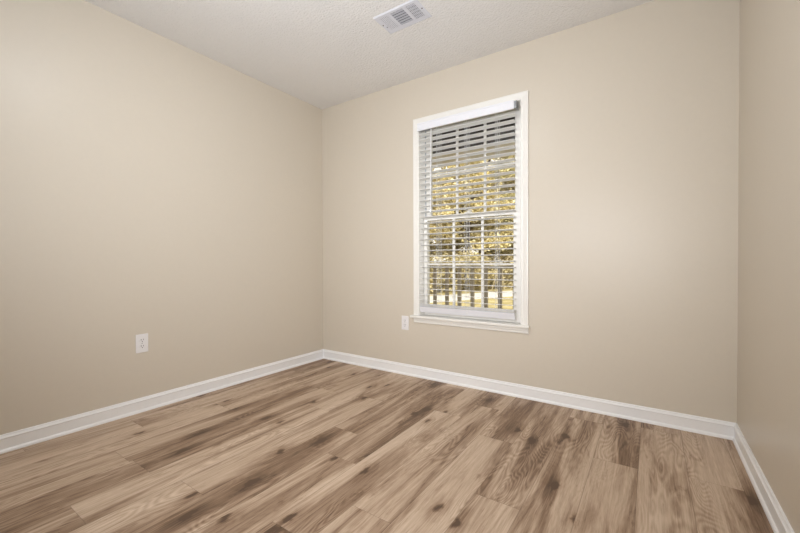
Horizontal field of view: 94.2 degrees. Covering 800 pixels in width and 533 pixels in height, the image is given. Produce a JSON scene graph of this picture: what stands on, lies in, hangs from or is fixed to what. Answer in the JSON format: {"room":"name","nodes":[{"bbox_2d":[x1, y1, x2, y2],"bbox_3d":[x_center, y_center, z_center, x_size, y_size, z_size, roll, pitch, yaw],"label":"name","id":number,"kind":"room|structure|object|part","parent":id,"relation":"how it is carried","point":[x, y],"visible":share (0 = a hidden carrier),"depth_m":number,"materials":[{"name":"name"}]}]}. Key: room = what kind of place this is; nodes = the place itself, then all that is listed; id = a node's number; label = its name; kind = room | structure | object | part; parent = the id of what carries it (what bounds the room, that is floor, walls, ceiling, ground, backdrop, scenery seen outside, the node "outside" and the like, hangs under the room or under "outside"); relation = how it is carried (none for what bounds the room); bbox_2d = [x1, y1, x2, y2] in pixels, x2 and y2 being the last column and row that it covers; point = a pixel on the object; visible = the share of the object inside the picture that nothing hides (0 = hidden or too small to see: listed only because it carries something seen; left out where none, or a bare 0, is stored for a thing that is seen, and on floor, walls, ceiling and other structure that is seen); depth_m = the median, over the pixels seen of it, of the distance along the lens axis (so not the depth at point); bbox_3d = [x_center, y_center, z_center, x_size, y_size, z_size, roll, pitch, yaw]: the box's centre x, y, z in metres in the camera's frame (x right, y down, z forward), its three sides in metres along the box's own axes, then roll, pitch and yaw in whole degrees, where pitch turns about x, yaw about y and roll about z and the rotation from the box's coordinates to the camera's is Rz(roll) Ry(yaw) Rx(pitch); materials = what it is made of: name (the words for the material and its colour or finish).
{"room":"empty bedroom","nodes":[
{"label":"empty bedroom","id":0,"kind":"room"},
{"bbox_2d":[0,0,322,434],"bbox_3d":[-1.718,-0.250,2.378,0.150,2.540,3.516,0,1,34],"label":"wall","id":1,"kind":"structure","parent":0,"point":[151,184],"depth_m":2.32,"materials":[{"name":"paint"}]},
{"bbox_2d":[136,333,147,352],"bbox_3d":[-1.637,0.487,2.361,0.008,0.117,0.070,0,1,34],"label":"wall outlet","id":2,"kind":"object","parent":1,"relation":"attached to","point":[141,339],"visible":1,"depth_m":2.36,"materials":[{"name":"plastic"}]},
{"bbox_2d":[0,349,322,453],"bbox_3d":[-1.646,0.876,2.338,0.021,0.088,3.206,0,1,34],"label":"baseboard","id":3,"kind":"structure","parent":1,"relation":"attached to","point":[18,439],"depth_m":2.32,"materials":[{"name":"paint"}]},
{"bbox_2d":[85,0,653,108],"bbox_3d":[-0.396,-1.574,1.464,3.356,0.120,3.516,0,1,34],"label":"ceiling","id":4,"kind":"structure","parent":0,"point":[323,54],"depth_m":2.43,"materials":[{"name":"white paint"}]},
{"bbox_2d":[373,0,431,33],"bbox_3d":[0.013,-1.520,2.274,0.310,0.010,0.194,0,1,34],"label":"ceiling vent","id":5,"kind":"object","parent":4,"relation":"in","point":[411,12],"visible":1,"depth_m":2.26,"materials":[{"name":"metal"}]},
{"bbox_2d":[0,359,773,532],"bbox_3d":[-0.390,0.929,1.488,3.056,0.006,3.205,0,1,34],"label":"floor","id":6,"kind":"structure","parent":0,"point":[323,445],"depth_m":1.70,"materials":[{"name":"brown wood"}]},
{"bbox_2d":[322,0,739,422],"bbox_3d":[0.550,-0.263,2.868,3.056,2.540,0.160,0,1,34],"label":"wall","id":7,"kind":"structure","parent":0,"point":[634,112],"depth_m":2.32,"materials":[{"name":"paint"}]},
{"bbox_2d":[402,316,408,329],"bbox_3d":[0.043,0.473,3.120,0.070,0.117,0.008,0,1,34],"label":"wall outlet","id":8,"kind":"object","parent":7,"relation":"attached to","point":[405,319],"visible":1,"depth_m":3.12,"materials":[{"name":"plastic"}]},
{"bbox_2d":[410,90,529,333],"bbox_3d":[0.532,-0.369,2.866,0.956,1.660,0.220,0,1,34],"label":"window","id":9,"kind":"structure","parent":7,"relation":"in","point":[520,324],"depth_m":2.78,"materials":[{"name":"paint"}]},
{"bbox_2d":[417,100,518,319],"bbox_3d":[0.483,-0.387,2.793,0.792,1.515,0.068,0,1,34],"label":"window blind","id":10,"kind":"object","parent":9,"relation":"attached to","point":[508,106],"visible":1,"depth_m":2.77,"materials":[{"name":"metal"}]},
{"bbox_3d":[0.306,-0.393,2.920,0.014,1.400,0.055,0,1,34],"label":"ladder cord","id":11,"kind":"part","parent":10,"relation":"part of","materials":[{"name":"white fabric"}]},
{"bbox_3d":[0.503,-0.392,2.787,0.014,1.400,0.055,0,1,34],"label":"ladder cord","id":12,"kind":"part","parent":10,"relation":"part of","materials":[{"name":"white fabric"}]},
{"bbox_3d":[0.485,0.346,2.809,0.770,0.051,0.032,0,1,34],"label":"rail","id":13,"kind":"part","parent":10,"relation":"part of","materials":[{"name":"white plastic"}]},
{"bbox_3d":[0.696,-0.392,2.656,0.014,1.400,0.055,0,1,34],"label":"ladder cord","id":14,"kind":"part","parent":10,"relation":"part of","materials":[{"name":"white fabric"}]},
{"bbox_3d":[0.542,-0.006,2.868,0.804,0.810,0.030,0,1,34],"label":"sash","id":15,"kind":"part","parent":9,"relation":"part of","materials":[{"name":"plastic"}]},
{"bbox_3d":[0.560,-0.760,2.891,0.804,0.766,0.030,0,1,34],"label":"sash","id":16,"kind":"part","parent":9,"relation":"part of","materials":[{"name":"plastic"}]},
{"bbox_2d":[323,349,735,439],"bbox_3d":[0.503,0.863,2.806,3.056,0.088,0.021,0,1,34],"label":"baseboard","id":17,"kind":"structure","parent":7,"relation":"attached to","point":[675,420],"depth_m":2.44,"materials":[{"name":"paint"}]},
{"bbox_2d":[737,0,799,532],"bbox_3d":[0.936,-0.239,0.580,0.150,2.540,3.516,0,1,34],"label":"wall","id":18,"kind":"structure","parent":0,"point":[768,353],"depth_m":1.42,"materials":[{"name":"paint"}]},
{"bbox_2d":[732,423,794,532],"bbox_3d":[0.866,0.886,0.637,0.021,0.088,3.206,0,1,34],"label":"baseboard","id":19,"kind":"structure","parent":18,"relation":"attached to","point":[779,523],"depth_m":1.46,"materials":[{"name":"paint"}]},
{"bbox_3d":[0.322,0.994,4.048,10.000,0.080,1.510,0,1,34],"label":"floor","id":20,"kind":"structure","parent":0,"visible":0},
{"bbox_3d":[3.171,-0.137,2.809,0.120,2.190,0.120,0,1,34],"label":"porch post","id":21,"kind":"object","parent":20,"relation":"on","visible":0},
{"bbox_2d":[430,265,513,312],"bbox_3d":[0.648,0.418,4.526,5.970,0.860,0.090,0,1,34],"label":"porch railing","id":22,"kind":"object","parent":21,"relation":"attached to","point":[459,270],"visible":0.09,"depth_m":4.39,"materials":[{"name":"wood"}]},
{"bbox_3d":[0.647,0.005,4.521,5.970,0.035,0.090,0,1,34],"label":"rail","id":23,"kind":"part","parent":22,"relation":"part of","materials":[{"name":"wood"}]},
{"bbox_2d":[433,142,514,168],"bbox_3d":[0.642,-1.311,4.506,10.000,0.138,0.120,0,1,34],"label":"beam","id":24,"kind":"structure","parent":21,"relation":"on","point":[512,143],"depth_m":4.29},
{"bbox_2d":[432,123,514,153],"bbox_3d":[0.647,-1.481,4.513,10.000,0.202,0.100,0,1,34],"label":"header","id":25,"kind":"object","parent":24,"relation":"on","point":[513,124],"visible":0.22,"depth_m":4.30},
{"bbox_2d":[432,117,514,136],"bbox_3d":[0.397,-1.622,4.143,10.000,0.090,1.810,0,1,34],"label":"ceiling","id":26,"kind":"structure","parent":25,"relation":"on","point":[511,118],"depth_m":4.20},
{"label":"outside","id":27,"kind":"structure","parent":0,"visible":0},
{"bbox_2d":[430,270,512,308],"bbox_3d":[11.395,0.912,30.201,75.000,0.100,57.234,0,1,34],"label":"ground","id":28,"kind":"structure","parent":27,"point":[491,301],"depth_m":12.02,"materials":[{"name":"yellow plant"}]},
{"bbox_2d":[430,166,473,251],"bbox_3d":[0.745,-2.161,16.354,4.943,6.555,4.845,-1,1,-27],"label":"tree","id":29,"kind":"object","parent":28,"relation":"on","point":[447,241],"visible":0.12,"depth_m":15.64,"materials":[{"name":"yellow plant"}]},
{"bbox_2d":[430,161,507,257],"bbox_3d":[0.571,-3.752,21.256,10.221,9.711,8.117,-1,1,-33],"label":"tree","id":30,"kind":"object","parent":28,"relation":"on","point":[463,247],"visible":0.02,"depth_m":20.80,"materials":[{"name":"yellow plant"}]},
{"bbox_2d":[430,250,513,291],"bbox_3d":[1.550,0.146,15.845,18.840,1.961,3.693,-1,1,-32],"label":"undergrowth","id":31,"kind":"object","parent":28,"relation":"on","point":[507,282],"visible":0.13,"depth_m":16.11,"materials":[{"name":"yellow plant"}]},
{"bbox_2d":[430,159,514,287],"bbox_3d":[3.163,-2.378,18.401,5.130,6.948,5.233,0,1,-11],"label":"tree","id":32,"kind":"object","parent":28,"relation":"on","point":[510,226],"visible":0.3,"depth_m":17.33,"materials":[{"name":"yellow plant"}]},
{"bbox_2d":[434,156,514,252],"bbox_3d":[5.775,-4.076,24.082,10.822,10.294,8.594,0,1,32],"label":"tree","id":33,"kind":"object","parent":28,"relation":"on","point":[489,160],"visible":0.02,"depth_m":22.80,"materials":[{"name":"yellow plant"}]},
{"bbox_2d":[473,167,514,269],"bbox_3d":[6.246,-2.335,20.592,5.815,6.773,5.909,0,1,41],"label":"tree","id":34,"kind":"object","parent":28,"relation":"on","point":[505,251],"visible":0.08,"depth_m":19.96,"materials":[{"name":"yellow plant"}]},
{"bbox_2d":[493,155,514,209],"bbox_3d":[9.214,-3.931,23.225,8.689,9.951,8.249,-1,1,-39],"label":"tree","id":35,"kind":"object","parent":28,"relation":"on","point":[513,155],"visible":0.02,"depth_m":23.15,"materials":[{"name":"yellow plant"}]},
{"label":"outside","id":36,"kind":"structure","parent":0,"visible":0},
{"bbox_2d":[430,291,512,302],"bbox_3d":[11.399,0.979,19.202,67.000,0.012,1.750,-1,1,-33],"label":"road","id":37,"kind":"structure","parent":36,"point":[490,294],"depth_m":13.30,"materials":[{"name":"concrete"}]}
]}

